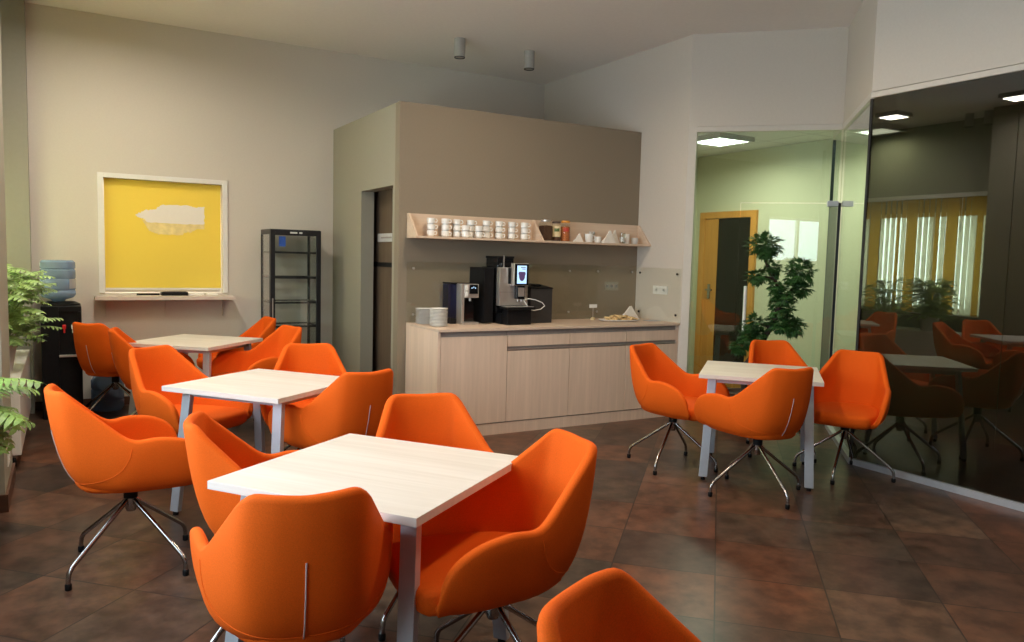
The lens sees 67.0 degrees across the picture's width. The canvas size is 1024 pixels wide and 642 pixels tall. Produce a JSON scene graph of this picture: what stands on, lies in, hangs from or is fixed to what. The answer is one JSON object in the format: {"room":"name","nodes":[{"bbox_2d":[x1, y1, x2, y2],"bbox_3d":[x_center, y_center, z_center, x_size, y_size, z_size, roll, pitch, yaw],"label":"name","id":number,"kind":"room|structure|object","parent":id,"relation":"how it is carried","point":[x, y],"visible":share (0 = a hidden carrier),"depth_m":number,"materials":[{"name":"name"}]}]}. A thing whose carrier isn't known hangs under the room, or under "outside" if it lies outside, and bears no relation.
{"room":"eatery","nodes":[
{"label":"eatery","id":0,"kind":"room"},
{"bbox_2d":[0,33,12,494],"bbox_3d":[-3.261,-0.759,4.404,0.590,3.640,0.740,-1,5,-30],"label":"wall pier","id":1,"kind":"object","parent":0,"point":[5,471],"visible":0.67,"depth_m":4.62,"materials":[{"name":"paint"}]},
{"bbox_2d":[0,463,15,512],"bbox_3d":[-3.296,1.005,4.543,0.610,0.100,0.755,-1,5,-30],"label":"baseboard","id":2,"kind":"object","parent":1,"relation":"attached to","point":[5,500],"visible":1,"depth_m":4.46,"materials":[{"name":"brown wood"}]},
{"bbox_2d":[0,0,34,413],"bbox_3d":[-4.745,-0.984,6.724,0.950,3.640,0.300,-1,5,-30],"label":"wall","id":3,"kind":"structure","parent":0,"point":[12,12],"depth_m":6.74,"materials":[{"name":"paint"}]},
{"bbox_2d":[0,377,46,454],"bbox_3d":[-2.732,0.675,3.820,0.771,0.903,0.761,1,5,-7],"label":"leafy plant","id":4,"kind":"object","parent":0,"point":[8,418],"visible":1,"depth_m":3.81,"materials":[{"name":"green plant"}]},
{"bbox_2d":[103,182,219,291],"bbox_3d":[-3.581,-1.054,7.955,2.000,3.640,0.030,-1,5,-30],"label":"wall","id":5,"kind":"structure","parent":0,"point":[103,182],"depth_m":7.90,"materials":[{"name":"beige paint"}]},
{"bbox_2d":[25,2,544,401],"bbox_3d":[-1.973,-1.052,8.412,5.540,3.640,0.150,-1,5,-30],"label":"wall","id":6,"kind":"structure","parent":0,"point":[109,94],"depth_m":7.66,"materials":[{"name":"beige paint"}]},
{"bbox_2d":[35,396,129,410],"bbox_3d":[-3.512,0.763,7.596,1.990,0.080,0.015,-1,5,-30],"label":"baseboard","id":7,"kind":"structure","parent":6,"relation":"attached to","point":[107,401],"depth_m":7.38,"materials":[{"name":"brown wood"}]},
{"bbox_2d":[103,178,220,289],"bbox_3d":[-3.411,-0.834,7.595,1.040,1.050,0.060,-1,5,-30],"label":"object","id":8,"kind":"object","parent":6,"relation":"attached to","point":[159,235],"visible":1,"depth_m":7.56,"materials":[{"name":"yellow paper"}]},
{"bbox_2d":[136,205,204,224],"bbox_3d":[-3.344,-1.047,7.582,0.629,0.188,0.002,-1,5,-30],"label":"print","id":9,"kind":"object","parent":8,"relation":"attached to","point":[145,214],"depth_m":7.58},
{"bbox_2d":[142,220,204,234],"bbox_3d":[-3.322,-0.912,7.610,0.566,0.139,0.002,-1,5,-30],"label":"print","id":10,"kind":"object","parent":8,"relation":"attached to","point":[149,227],"depth_m":7.60},
{"bbox_2d":[97,172,227,292],"bbox_3d":[-3.370,-0.836,7.524,1.155,1.125,0.018,-1,5,-30],"label":"frame","id":11,"kind":"object","parent":6,"relation":"attached to","point":[100,203],"visible":1,"depth_m":7.42,"materials":[{"name":"white paint"}]},
{"bbox_2d":[94,295,235,316],"bbox_3d":[-3.337,-0.141,7.482,1.230,0.208,0.240,-1,5,-30],"label":"wall ledge","id":12,"kind":"object","parent":6,"relation":"attached to","point":[96,297],"visible":0.98,"depth_m":7.39,"materials":[{"name":"laminate"}]},
{"bbox_2d":[160,291,187,295],"bbox_3d":[-3.291,-0.269,7.543,0.240,0.040,0.100,-1,5,-30],"label":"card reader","id":13,"kind":"object","parent":12,"relation":"on","point":[164,293],"visible":1,"depth_m":7.50,"materials":[{"name":"black plastic"}]},
{"bbox_2d":[332,103,395,371],"bbox_3d":[-1.435,-0.565,7.639,0.130,2.820,1.800,-1,5,-30],"label":"wall","id":14,"kind":"structure","parent":0,"point":[364,147],"depth_m":7.69,"materials":[{"name":"paint"}]},
{"bbox_2d":[25,0,863,84],"bbox_3d":[1.638,-2.407,3.070,8.400,0.100,13.450,-1,5,-30],"label":"ceiling","id":15,"kind":"structure","parent":0,"point":[567,38],"depth_m":7.08,"materials":[{"name":"paint"}]},
{"bbox_2d":[454,37,465,58],"bbox_3d":[-0.514,-2.686,7.623,0.110,0.185,0.110,-1,5,-30],"label":"ceiling spotlight","id":16,"kind":"object","parent":15,"relation":"attached to","point":[459,42],"visible":1,"depth_m":7.58,"materials":[{"name":"grey plastic"}]},
{"bbox_2d":[524,50,534,70],"bbox_3d":[0.178,-2.701,8.024,0.110,0.185,0.110,-1,5,-30],"label":"ceiling spotlight","id":17,"kind":"object","parent":15,"relation":"attached to","point":[529,55],"visible":1,"depth_m":7.98,"materials":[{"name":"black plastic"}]},
{"bbox_2d":[0,387,1023,641],"bbox_3d":[1.546,1.320,3.372,8.400,0.100,13.450,-1,5,-30],"label":"floor","id":18,"kind":"structure","parent":0,"point":[865,556],"depth_m":3.97,"materials":[{"name":"tile"}]},
{"bbox_2d":[10,350,30,465],"bbox_3d":[-4.024,0.629,5.869,0.580,0.600,1.840,-1,5,-30],"label":"planter","id":19,"kind":"object","parent":18,"relation":"on","point":[21,368],"visible":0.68,"depth_m":5.57,"materials":[{"name":"beige ceramic"}]},
{"bbox_2d":[10,270,51,334],"bbox_3d":[-4.130,-0.082,6.176,0.749,0.762,0.776,0,5,-14],"label":"leafy plant","id":20,"kind":"object","parent":19,"relation":"on","point":[36,296],"visible":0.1,"depth_m":6.28,"materials":[{"name":"green plant"}]},
{"bbox_2d":[7,264,62,370],"bbox_3d":[-3.678,-0.024,5.546,0.812,0.771,0.764,5,6,35],"label":"leafy plant","id":21,"kind":"object","parent":19,"relation":"on","point":[16,324],"visible":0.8,"depth_m":5.53,"materials":[{"name":"green plant"}]},
{"bbox_2d":[40,301,82,419],"bbox_3d":[-4.009,0.334,6.899,0.310,1.022,0.390,-1,5,-30],"label":"water dispenser","id":22,"kind":"object","parent":18,"relation":"on","point":[61,367],"visible":0.61,"depth_m":6.76,"materials":[{"name":"black plastic"}]},
{"bbox_2d":[39,260,75,300],"bbox_3d":[-4.021,-0.359,6.855,0.277,0.364,0.276,-1,5,-30],"label":"water bottle","id":23,"kind":"object","parent":22,"relation":"on","point":[72,281],"visible":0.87,"depth_m":6.82,"materials":[{"name":"blue"}]},
{"bbox_2d":[59,354,76,356],"bbox_3d":[-3.878,0.304,6.780,0.152,0.017,0.058,-1,5,-30],"label":"drip tray","id":24,"kind":"object","parent":22,"relation":"on","point":[60,355],"depth_m":6.76,"materials":[{"name":"metal"}]},
{"bbox_2d":[72,322,130,410],"bbox_3d":[-3.495,0.426,6.828,0.692,0.876,0.706,2,5,8],"label":"tub chair","id":25,"kind":"object","parent":18,"relation":"on","point":[91,340],"visible":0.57,"depth_m":6.52,"materials":[{"name":"orange fabric"}]},
{"bbox_2d":[91,376,123,411],"bbox_3d":[-3.772,0.632,7.221,0.276,0.388,0.276,-1,5,-30],"label":"water bottle","id":26,"kind":"object","parent":18,"relation":"on","point":[94,379],"visible":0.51,"depth_m":7.17,"materials":[{"name":"blue"}]},
{"bbox_2d":[44,384,192,590],"bbox_3d":[-1.809,0.723,3.679,0.716,0.876,0.656,-2,6,-38],"label":"tub chair","id":27,"kind":"object","parent":18,"relation":"on","point":[129,455],"visible":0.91,"depth_m":3.44,"materials":[{"name":"orange fabric"}]},
{"bbox_2d":[108,327,194,414],"bbox_3d":[-2.847,0.490,6.222,0.697,0.870,0.668,-1,5,-24],"label":"tub chair","id":28,"kind":"object","parent":18,"relation":"on","point":[119,341],"visible":0.27,"depth_m":5.95,"materials":[{"name":"orange fabric"}]},
{"bbox_2d":[128,345,252,433],"bbox_3d":[-2.072,0.618,4.896,0.704,0.876,0.647,4,5,26],"label":"tub chair","id":29,"kind":"object","parent":18,"relation":"on","point":[151,368],"visible":0.52,"depth_m":4.97,"materials":[{"name":"orange fabric"}]},
{"bbox_2d":[128,334,262,420],"bbox_3d":[-2.700,0.532,6.600,0.800,0.740,0.800,2,5,13],"label":"cafe table","id":30,"kind":"object","parent":18,"relation":"on","point":[206,345],"visible":0.46,"depth_m":6.38,"materials":[{"name":"wood"}]},
{"bbox_2d":[196,316,275,369],"bbox_3d":[-2.598,0.407,7.340,0.715,0.876,0.656,-2,6,-35],"label":"tub chair","id":31,"kind":"object","parent":18,"relation":"on","point":[266,325],"visible":0.2,"depth_m":7.39,"materials":[{"name":"orange fabric"}]},
{"bbox_2d":[162,369,338,515],"bbox_3d":[-1.448,0.727,4.578,0.800,0.740,0.800,3,5,22],"label":"cafe table","id":32,"kind":"object","parent":18,"relation":"on","point":[276,388],"visible":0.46,"depth_m":4.38,"materials":[{"name":"wood"}]},
{"bbox_2d":[211,325,301,376],"bbox_3d":[-2.112,0.490,6.460,0.705,0.876,0.689,-2,6,-40],"label":"tub chair","id":33,"kind":"object","parent":18,"relation":"on","point":[265,355],"visible":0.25,"depth_m":6.61,"materials":[{"name":"orange fabric"}]},
{"bbox_2d":[183,411,345,641],"bbox_3d":[-0.910,0.797,3.041,0.715,0.876,0.656,0,5,-18],"label":"tub chair","id":34,"kind":"object","parent":18,"relation":"on","point":[213,451],"visible":0.23,"depth_m":2.79,"materials":[{"name":"orange fabric"}]},
{"bbox_2d":[261,229,320,343],"bbox_3d":[-2.263,-0.061,7.921,0.500,1.730,0.450,-1,5,-30],"label":"shelving unit","id":35,"kind":"object","parent":18,"relation":"on","point":[271,232],"visible":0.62,"depth_m":7.82,"materials":[{"name":"black metal"}]},
{"bbox_2d":[268,300,312,301],"bbox_3d":[-2.272,-0.200,7.931,0.460,0.006,0.360,-1,5,-30],"label":"glass shelf","id":36,"kind":"object","parent":35,"relation":"attached to","point":[268,300],"depth_m":7.96,"materials":[{"name":"clear glass"}]},
{"bbox_2d":[276,323,312,325],"bbox_3d":[-2.278,0.039,7.951,0.460,0.006,0.360,-1,5,-30],"label":"glass shelf","id":37,"kind":"object","parent":35,"relation":"attached to","point":[277,324],"depth_m":7.97,"materials":[{"name":"clear glass"}]},
{"bbox_2d":[190,487,392,641],"bbox_3d":[-0.647,0.858,2.367,0.656,0.876,0.715,0,5,-19],"label":"tub chair","id":38,"kind":"object","parent":18,"relation":"on","point":[279,568],"visible":0.98,"depth_m":2.07,"materials":[{"name":"orange fabric"}]},
{"bbox_2d":[260,343,345,450],"bbox_3d":[-1.343,0.617,5.133,0.656,0.876,0.715,0,5,-17],"label":"tub chair","id":39,"kind":"object","parent":18,"relation":"on","point":[315,358],"visible":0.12,"depth_m":5.37,"materials":[{"name":"orange fabric"}]},
{"bbox_2d":[268,368,392,448],"bbox_3d":[-0.993,0.679,4.462,0.690,0.876,0.705,-2,6,-35],"label":"tub chair","id":40,"kind":"object","parent":18,"relation":"on","point":[354,403],"visible":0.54,"depth_m":4.18,"materials":[{"name":"orange fabric"}]},
{"bbox_2d":[207,433,517,641],"bbox_3d":[-0.492,0.894,2.801,0.800,0.740,0.800,3,5,23],"label":"cafe table","id":41,"kind":"object","parent":18,"relation":"on","point":[409,484],"visible":0.66,"depth_m":2.64,"materials":[{"name":"laminate"}]},
{"bbox_2d":[405,325,440,393],"bbox_3d":[-0.766,0.506,6.578,0.025,0.890,0.675,-1,5,-30],"label":"end panel","id":42,"kind":"object","parent":18,"relation":"on","point":[422,365],"visible":0.56,"depth_m":6.53,"materials":[{"name":"laminate"}]},
{"bbox_2d":[376,393,493,641],"bbox_3d":[-0.333,0.792,3.271,0.656,0.876,0.715,0,5,-17],"label":"tub chair","id":43,"kind":"object","parent":18,"relation":"on","point":[442,419],"visible":0.11,"depth_m":3.51,"materials":[{"name":"orange fabric"}]},
{"bbox_2d":[440,331,506,423],"bbox_3d":[-0.481,0.451,6.732,0.621,0.789,0.665,-1,5,-30],"label":"base cabinet","id":44,"kind":"object","parent":18,"relation":"on","point":[473,365],"visible":0.7,"depth_m":6.46,"materials":[{"name":"laminate"}]},
{"bbox_2d":[406,318,679,331],"bbox_3d":[0.349,0.029,7.168,2.565,0.022,0.695,-1,5,-30],"label":"countertop","id":45,"kind":"structure","parent":44,"relation":"on","point":[555,323],"depth_m":6.89,"materials":[{"name":"laminate"}]},
{"bbox_2d":[442,282,478,324],"bbox_3d":[-0.456,-0.159,6.855,0.219,0.362,0.302,-1,5,-30],"label":"machine","id":46,"kind":"object","parent":45,"relation":"on","point":[458,297],"visible":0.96,"depth_m":6.79,"materials":[{"name":"metal"}]},
{"bbox_2d":[470,267,493,322],"bbox_3d":[-0.276,-0.239,6.996,0.100,0.492,0.282,-1,5,-30],"label":"cooler","id":47,"kind":"object","parent":45,"relation":"on","point":[483,276],"visible":0.94,"depth_m":6.89,"materials":[{"name":"black plastic"}]},
{"bbox_2d":[486,255,535,324],"bbox_3d":[-0.034,-0.287,7.014,0.300,0.612,0.475,-1,5,-30],"label":"coffee machine","id":48,"kind":"object","parent":45,"relation":"on","point":[510,287],"visible":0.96,"depth_m":6.88,"materials":[{"name":"black plastic"}]},
{"bbox_2d":[500,306,535,309],"bbox_3d":[0.051,-0.115,6.880,0.295,0.025,0.130,-1,5,-30],"label":"drip tray","id":49,"kind":"object","parent":48,"relation":"on","point":[501,307],"depth_m":6.83,"materials":[{"name":"silver plastic"}]},
{"bbox_2d":[527,284,552,322],"bbox_3d":[0.204,-0.169,7.242,0.245,0.352,0.282,-1,5,-30],"label":"cooler","id":50,"kind":"object","parent":45,"relation":"on","point":[542,293],"visible":0.74,"depth_m":7.13,"materials":[{"name":"plastic"}]},
{"bbox_2d":[598,318,640,321],"bbox_3d":[1.057,-0.011,7.606,0.460,0.014,0.253,-1,5,-23],"label":"serving tray","id":51,"kind":"object","parent":45,"relation":"on","point":[601,319],"visible":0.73,"depth_m":7.50,"materials":[{"name":"ceramic"}]},
{"bbox_2d":[622,306,638,318],"bbox_3d":[1.175,-0.088,7.890,0.260,0.135,0.090,-2,6,-39],"label":"folded napkin","id":52,"kind":"object","parent":45,"relation":"on","point":[630,311],"visible":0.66,"depth_m":7.86,"materials":[{"name":"paper"}]},
{"bbox_2d":[388,428,596,641],"bbox_3d":[-0.068,0.847,2.661,0.697,0.870,0.670,-1,5,-24],"label":"tub chair","id":53,"kind":"object","parent":18,"relation":"on","point":[512,540],"visible":0.89,"depth_m":2.58,"materials":[{"name":"orange fabric"}]},
{"bbox_2d":[505,329,569,421],"bbox_3d":[0.067,0.439,7.047,0.636,0.789,0.669,-1,5,-30],"label":"base cabinet","id":54,"kind":"object","parent":18,"relation":"on","point":[537,374],"visible":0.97,"depth_m":6.76,"materials":[{"name":"laminate"}]},
{"bbox_2d":[476,409,664,435],"bbox_3d":[0.485,0.904,6.965,2.515,0.097,0.014,-1,5,-30],"label":"plinth","id":55,"kind":"object","parent":18,"relation":"on","point":[624,415],"visible":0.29,"depth_m":6.94,"materials":[{"name":"laminate"}]},
{"bbox_2d":[567,327,625,415],"bbox_3d":[0.619,0.427,7.366,0.631,0.789,0.669,-1,5,-30],"label":"base cabinet","id":56,"kind":"object","parent":18,"relation":"on","point":[596,378],"visible":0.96,"depth_m":7.08,"materials":[{"name":"laminate"}]},
{"bbox_2d":[537,568,700,641],"bbox_3d":[0.376,0.966,1.336,0.699,0.876,0.664,4,5,31],"label":"tub chair","id":57,"kind":"object","parent":18,"relation":"on","point":[606,605],"visible":1,"depth_m":1.55,"materials":[{"name":"orange fabric"}]},
{"bbox_2d":[623,326,675,409],"bbox_3d":[1.160,0.415,7.678,0.611,0.789,0.669,-1,5,-30],"label":"base cabinet","id":58,"kind":"object","parent":18,"relation":"on","point":[663,337],"visible":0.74,"depth_m":7.33,"materials":[{"name":"laminate"}]},
{"bbox_2d":[675,326,677,363],"bbox_3d":[1.431,0.458,7.848,0.021,0.890,0.675,-1,5,-30],"label":"end panel","id":59,"kind":"object","parent":18,"relation":"on","point":[676,327],"visible":0.14,"depth_m":7.53,"materials":[{"name":"laminate"}]},
{"bbox_2d":[627,343,729,474],"bbox_3d":[1.197,0.631,5.713,0.697,0.870,0.678,6,6,44],"label":"tub chair","id":60,"kind":"object","parent":18,"relation":"on","point":[661,387],"visible":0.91,"depth_m":5.71,"materials":[{"name":"orange fabric"}]},
{"bbox_2d":[694,367,813,509],"bbox_3d":[1.607,0.695,5.063,0.690,0.876,0.705,-1,5,-27],"label":"tub chair","id":61,"kind":"object","parent":18,"relation":"on","point":[774,406],"visible":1,"depth_m":4.80,"materials":[{"name":"orange fabric"}]},
{"bbox_2d":[699,360,823,491],"bbox_3d":[1.778,0.724,5.591,0.800,0.740,0.800,3,5,18],"label":"cafe table","id":62,"kind":"object","parent":18,"relation":"on","point":[714,371],"visible":0.79,"depth_m":5.37,"materials":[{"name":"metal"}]},
{"bbox_2d":[728,230,817,396],"bbox_3d":[2.304,0.098,6.906,0.808,1.802,0.400,1,5,-4],"label":"leafy tree","id":63,"kind":"object","parent":18,"relation":"on","point":[766,251],"visible":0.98,"depth_m":6.83,"materials":[{"name":"green plant"}]},
{"bbox_2d":[746,340,816,462],"bbox_3d":[2.156,0.619,6.164,0.639,0.876,0.700,1,5,-5],"label":"tub chair","id":64,"kind":"object","parent":18,"relation":"on","point":[775,352],"visible":0.1,"depth_m":6.42,"materials":[{"name":"orange fabric"}]},
{"bbox_2d":[820,140,834,367],"bbox_3d":[3.147,-0.416,7.726,0.042,2.735,0.030,3,5,15],"label":"trim","id":65,"kind":"structure","parent":18,"relation":"on","point":[833,140],"depth_m":7.66,"materials":[{"name":"metal"}]},
{"bbox_2d":[820,203,839,369],"bbox_3d":[3.060,-0.067,7.451,0.044,2.080,0.585,3,5,15],"label":"door","id":66,"kind":"structure","parent":65,"relation":"attached to","point":[834,213],"depth_m":7.37,"materials":[{"name":"glass"}]},
{"bbox_2d":[825,425,849,462],"bbox_3d":[2.775,1.019,6.565,0.060,0.045,1.365,3,5,15],"label":"trim","id":67,"kind":"structure","parent":18,"relation":"on","point":[836,440],"depth_m":6.46,"materials":[{"name":"metal"}]},
{"bbox_2d":[793,349,895,484],"bbox_3d":[2.401,0.673,5.572,0.690,0.876,0.705,6,6,44],"label":"tub chair","id":68,"kind":"object","parent":18,"relation":"on","point":[855,393],"visible":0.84,"depth_m":5.69,"materials":[{"name":"orange fabric"}]},
{"bbox_2d":[848,458,1023,511],"bbox_3d":[4.651,1.404,2.379,0.062,0.045,8.220,-1,5,-30],"label":"trim","id":69,"kind":"structure","parent":18,"relation":"on","point":[1007,503],"depth_m":5.27,"materials":[{"name":"metal"}]},
{"bbox_2d":[392,101,641,394],"bbox_3d":[0.128,-0.510,7.449,2.645,2.820,0.100,-1,5,-30],"label":"wall","id":70,"kind":"structure","parent":0,"point":[449,161],"depth_m":7.24,"materials":[{"name":"beige paint"}]},
{"bbox_2d":[407,213,650,245],"bbox_3d":[0.249,-0.848,7.301,2.568,0.215,0.220,-1,5,-30],"label":"wall shelf","id":71,"kind":"object","parent":70,"relation":"attached to","point":[416,223],"visible":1,"depth_m":7.29,"materials":[{"name":"brown wood"}]},
{"bbox_2d":[441,231,451,236],"bbox_3d":[-0.584,-0.768,6.831,0.086,0.054,0.073,3,5,23],"label":"coffee cup","id":72,"kind":"object","parent":71,"relation":"on","point":[443,233],"visible":0.85,"depth_m":6.81,"materials":[{"name":"ceramic"}]},
{"bbox_2d":[441,225,451,230],"bbox_3d":[-0.583,-0.822,6.835,0.086,0.054,0.073,-3,6,-44],"label":"coffee cup","id":73,"kind":"object","parent":72,"relation":"on","point":[443,227],"visible":1,"depth_m":6.80,"materials":[{"name":"ceramic"}]},
{"bbox_2d":[441,218,451,224],"bbox_3d":[-0.583,-0.875,6.821,0.073,0.054,0.086,-3,6,-43],"label":"coffee cup","id":74,"kind":"object","parent":73,"relation":"on","point":[444,221],"visible":1,"depth_m":6.80,"materials":[{"name":"ceramic"}]},
{"bbox_2d":[539,219,551,239],"bbox_3d":[0.319,-0.860,7.341,0.099,0.200,0.099,-1,5,-30],"label":"jar","id":75,"kind":"object","parent":71,"relation":"on","point":[546,230],"visible":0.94,"depth_m":7.30,"materials":[{"name":"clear glass"}]},
{"bbox_2d":[552,221,560,240],"bbox_3d":[0.423,-0.858,7.401,0.091,0.190,0.092,-1,5,-30],"label":"jar","id":76,"kind":"object","parent":71,"relation":"on","point":[556,230],"visible":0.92,"depth_m":7.37,"materials":[{"name":"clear glass"}]},
{"bbox_2d":[561,221,569,240],"bbox_3d":[0.514,-0.865,7.453,0.094,0.200,0.095,-1,5,-30],"label":"jar","id":77,"kind":"object","parent":71,"relation":"on","point":[565,230],"visible":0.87,"depth_m":7.42,"materials":[{"name":"clear glass"}]},
{"bbox_2d":[585,234,594,241],"bbox_3d":[0.761,-0.813,7.600,0.094,0.085,0.082,0,5,-16],"label":"cup","id":78,"kind":"object","parent":71,"relation":"on","point":[588,237],"visible":0.75,"depth_m":7.56,"materials":[{"name":"ceramic"}]},
{"bbox_2d":[601,231,615,242],"bbox_3d":[0.941,-0.833,7.655,0.170,0.125,0.078,-2,6,-36],"label":"folded napkin","id":79,"kind":"object","parent":71,"relation":"on","point":[609,238],"visible":0.87,"depth_m":7.62,"materials":[{"name":"paper"}]},
{"bbox_2d":[622,234,629,243],"bbox_3d":[1.150,-0.828,7.820,0.073,0.100,0.086,2,5,7],"label":"cup","id":80,"kind":"object","parent":71,"relation":"on","point":[627,237],"visible":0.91,"depth_m":7.78,"materials":[{"name":"ceramic"}]},
{"bbox_2d":[605,282,617,289],"bbox_3d":[1.019,-0.356,7.918,0.170,0.084,0.008,-1,5,-30],"label":"wall socket","id":81,"kind":"object","parent":70,"relation":"attached to","point":[608,285],"visible":1,"depth_m":7.91,"materials":[{"name":"plastic"}]},
{"bbox_2d":[544,35,697,372],"bbox_3d":[1.023,-0.997,8.647,0.120,3.640,2.750,-1,5,-30],"label":"wall","id":82,"kind":"structure","parent":0,"point":[647,92],"depth_m":7.80,"materials":[{"name":"beige paint"}]},
{"bbox_2d":[653,285,667,294],"bbox_3d":[1.487,-0.310,7.741,0.008,0.083,0.215,-1,5,-30],"label":"wall socket","id":83,"kind":"object","parent":82,"relation":"attached to","point":[656,289],"visible":1,"depth_m":7.74,"materials":[{"name":"white plastic"}]},
{"bbox_2d":[679,127,696,371],"bbox_3d":[1.700,-0.459,7.514,0.075,2.785,0.120,3,5,15],"label":"trim","id":84,"kind":"structure","parent":82,"relation":"attached to","point":[692,141],"depth_m":7.44,"materials":[{"name":"paint"}]},
{"bbox_2d":[688,158,698,372],"bbox_3d":[1.614,-0.652,9.585,1.830,2.830,0.120,-1,5,-30],"label":"wall","id":85,"kind":"structure","parent":0,"point":[697,158],"depth_m":9.92,"materials":[{"name":"paint"}]},
{"bbox_2d":[689,139,832,373],"bbox_3d":[4.609,-0.298,6.125,0.120,2.830,9.000,-1,5,-30],"label":"wall","id":86,"kind":"structure","parent":0,"point":[800,173],"depth_m":8.66,"materials":[{"name":"paint"}]},
{"bbox_2d":[693,210,758,387],"bbox_3d":[2.570,-0.266,9.446,0.090,2.130,0.920,-1,5,-30],"label":"door","id":87,"kind":"structure","parent":86,"relation":"in","point":[723,258],"depth_m":9.48,"materials":[{"name":"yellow wood"}]},
{"bbox_2d":[697,131,832,157],"bbox_3d":[3.868,-1.718,5.530,1.705,0.060,8.950,-1,5,-30],"label":"ceiling","id":88,"kind":"structure","parent":0,"point":[762,139],"depth_m":8.29,"materials":[{"name":"white paint"}]},
{"bbox_2d":[698,133,754,146],"bbox_3d":[2.208,-1.921,8.220,0.500,0.050,0.500,-1,5,-30],"label":"lamp","id":89,"kind":"object","parent":88,"relation":"attached to","point":[715,139],"visible":0.77,"depth_m":8.10,"materials":[{"name":"white plastic"}]},
{"bbox_2d":[698,138,745,145],"bbox_3d":[2.208,-1.917,8.220,0.440,0.030,0.440,-1,5,-30],"label":"diffuser","id":90,"kind":"object","parent":89,"relation":"attached to","point":[701,141],"depth_m":8.20,"materials":[{"name":"white plastic"}]},
{"bbox_2d":[689,27,848,126],"bbox_3d":[2.367,-2.244,7.202,1.365,0.855,0.120,3,5,15],"label":"wall","id":91,"kind":"structure","parent":0,"point":[798,76],"depth_m":7.14,"materials":[{"name":"beige paint"}]},
{"bbox_2d":[687,130,841,351],"bbox_3d":[2.342,-0.401,7.302,1.280,2.735,0.012,3,5,15],"label":"window","id":92,"kind":"structure","parent":91,"relation":"in","point":[801,130],"depth_m":7.23,"materials":[{"name":"clear glass"}]},
{"bbox_2d":[735,201,838,425],"bbox_3d":[2.540,-0.076,7.250,0.852,2.085,0.154,3,5,19],"label":"door","id":93,"kind":"structure","parent":92,"relation":"attached to","point":[829,203],"depth_m":7.27,"materials":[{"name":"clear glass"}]},
{"bbox_2d":[697,124,842,132],"bbox_3d":[2.384,-1.788,7.197,1.290,0.047,0.066,3,5,15],"label":"trim","id":94,"kind":"structure","parent":91,"relation":"attached to","point":[827,127],"depth_m":7.17,"materials":[{"name":"paint"}]},
{"bbox_2d":[833,130,844,139],"bbox_3d":[3.110,-1.810,7.310,0.066,0.110,0.590,3,5,15],"label":"trim","id":95,"kind":"structure","parent":91,"relation":"attached to","point":[836,134],"depth_m":7.39,"materials":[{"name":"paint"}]},
{"bbox_2d":[844,0,877,121],"bbox_3d":[2.892,-2.158,6.297,0.120,0.855,1.365,3,5,15],"label":"wall","id":96,"kind":"structure","parent":0,"point":[862,30],"depth_m":6.25,"materials":[{"name":"beige paint"}]},
{"bbox_2d":[831,131,844,202],"bbox_3d":[3.092,-1.435,7.343,0.012,0.645,0.590,3,5,15],"label":"window","id":97,"kind":"structure","parent":96,"relation":"in","point":[839,141],"depth_m":7.30,"materials":[{"name":"clear glass"}]},
{"bbox_2d":[830,103,869,453],"bbox_3d":[2.808,-0.344,6.460,0.012,2.690,1.335,3,5,15],"label":"glass panel","id":98,"kind":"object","parent":96,"relation":"in","point":[856,132],"depth_m":6.41,"materials":[{"name":"clear glass"}]},
{"bbox_2d":[843,92,873,129],"bbox_3d":[2.849,-1.707,6.342,0.066,0.047,1.365,3,5,15],"label":"trim","id":99,"kind":"structure","parent":96,"relation":"attached to","point":[866,101],"depth_m":6.25,"materials":[{"name":"paint"}]},
{"bbox_2d":[872,0,1023,91],"bbox_3d":[4.765,-1.775,2.142,0.120,0.855,8.220,-1,5,-30],"label":"wall","id":100,"kind":"structure","parent":0,"point":[917,41],"depth_m":5.23,"materials":[{"name":"beige paint"}]},
{"bbox_2d":[849,99,872,456],"bbox_3d":[2.626,-0.299,5.815,0.020,2.695,0.020,-1,5,-30],"label":"trim","id":101,"kind":"structure","parent":100,"relation":"attached to","point":[871,100],"depth_m":5.78,"materials":[{"name":"black metal"}]},
{"bbox_2d":[852,71,1022,494],"bbox_3d":[2.887,-0.256,5.364,0.012,2.695,1.026,-1,5,-30],"label":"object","id":102,"kind":"structure","parent":100,"relation":"in","point":[941,179],"depth_m":5.28,"materials":[{"name":"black glass"}]},
{"bbox_2d":[871,63,1023,97],"bbox_3d":[4.725,-1.323,2.162,0.066,0.039,8.220,-1,5,-30],"label":"trim","id":103,"kind":"structure","parent":100,"relation":"attached to","point":[1019,67],"depth_m":5.18,"materials":[{"name":"paint"}]},
{"bbox_2d":[991,70,1023,503],"bbox_3d":[3.591,-0.140,4.151,0.012,2.695,1.781,-1,5,-30],"label":"glass panel","id":104,"kind":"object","parent":100,"relation":"in","point":[1008,460],"depth_m":4.88,"materials":[{"name":"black glass"}]},
{"bbox_3d":[-1.266,-0.549,8.122,0.645,2.720,0.080,-1,5,-30],"label":"wall","id":105,"kind":"structure","parent":0,"visible":0},
{"bbox_2d":[372,189,392,371],"bbox_3d":[-1.165,-0.233,7.474,0.050,2.200,1.170,-1,5,-30],"label":"door","id":106,"kind":"structure","parent":105,"relation":"in","point":[383,200],"depth_m":7.63,"materials":[{"name":"brown wood"}]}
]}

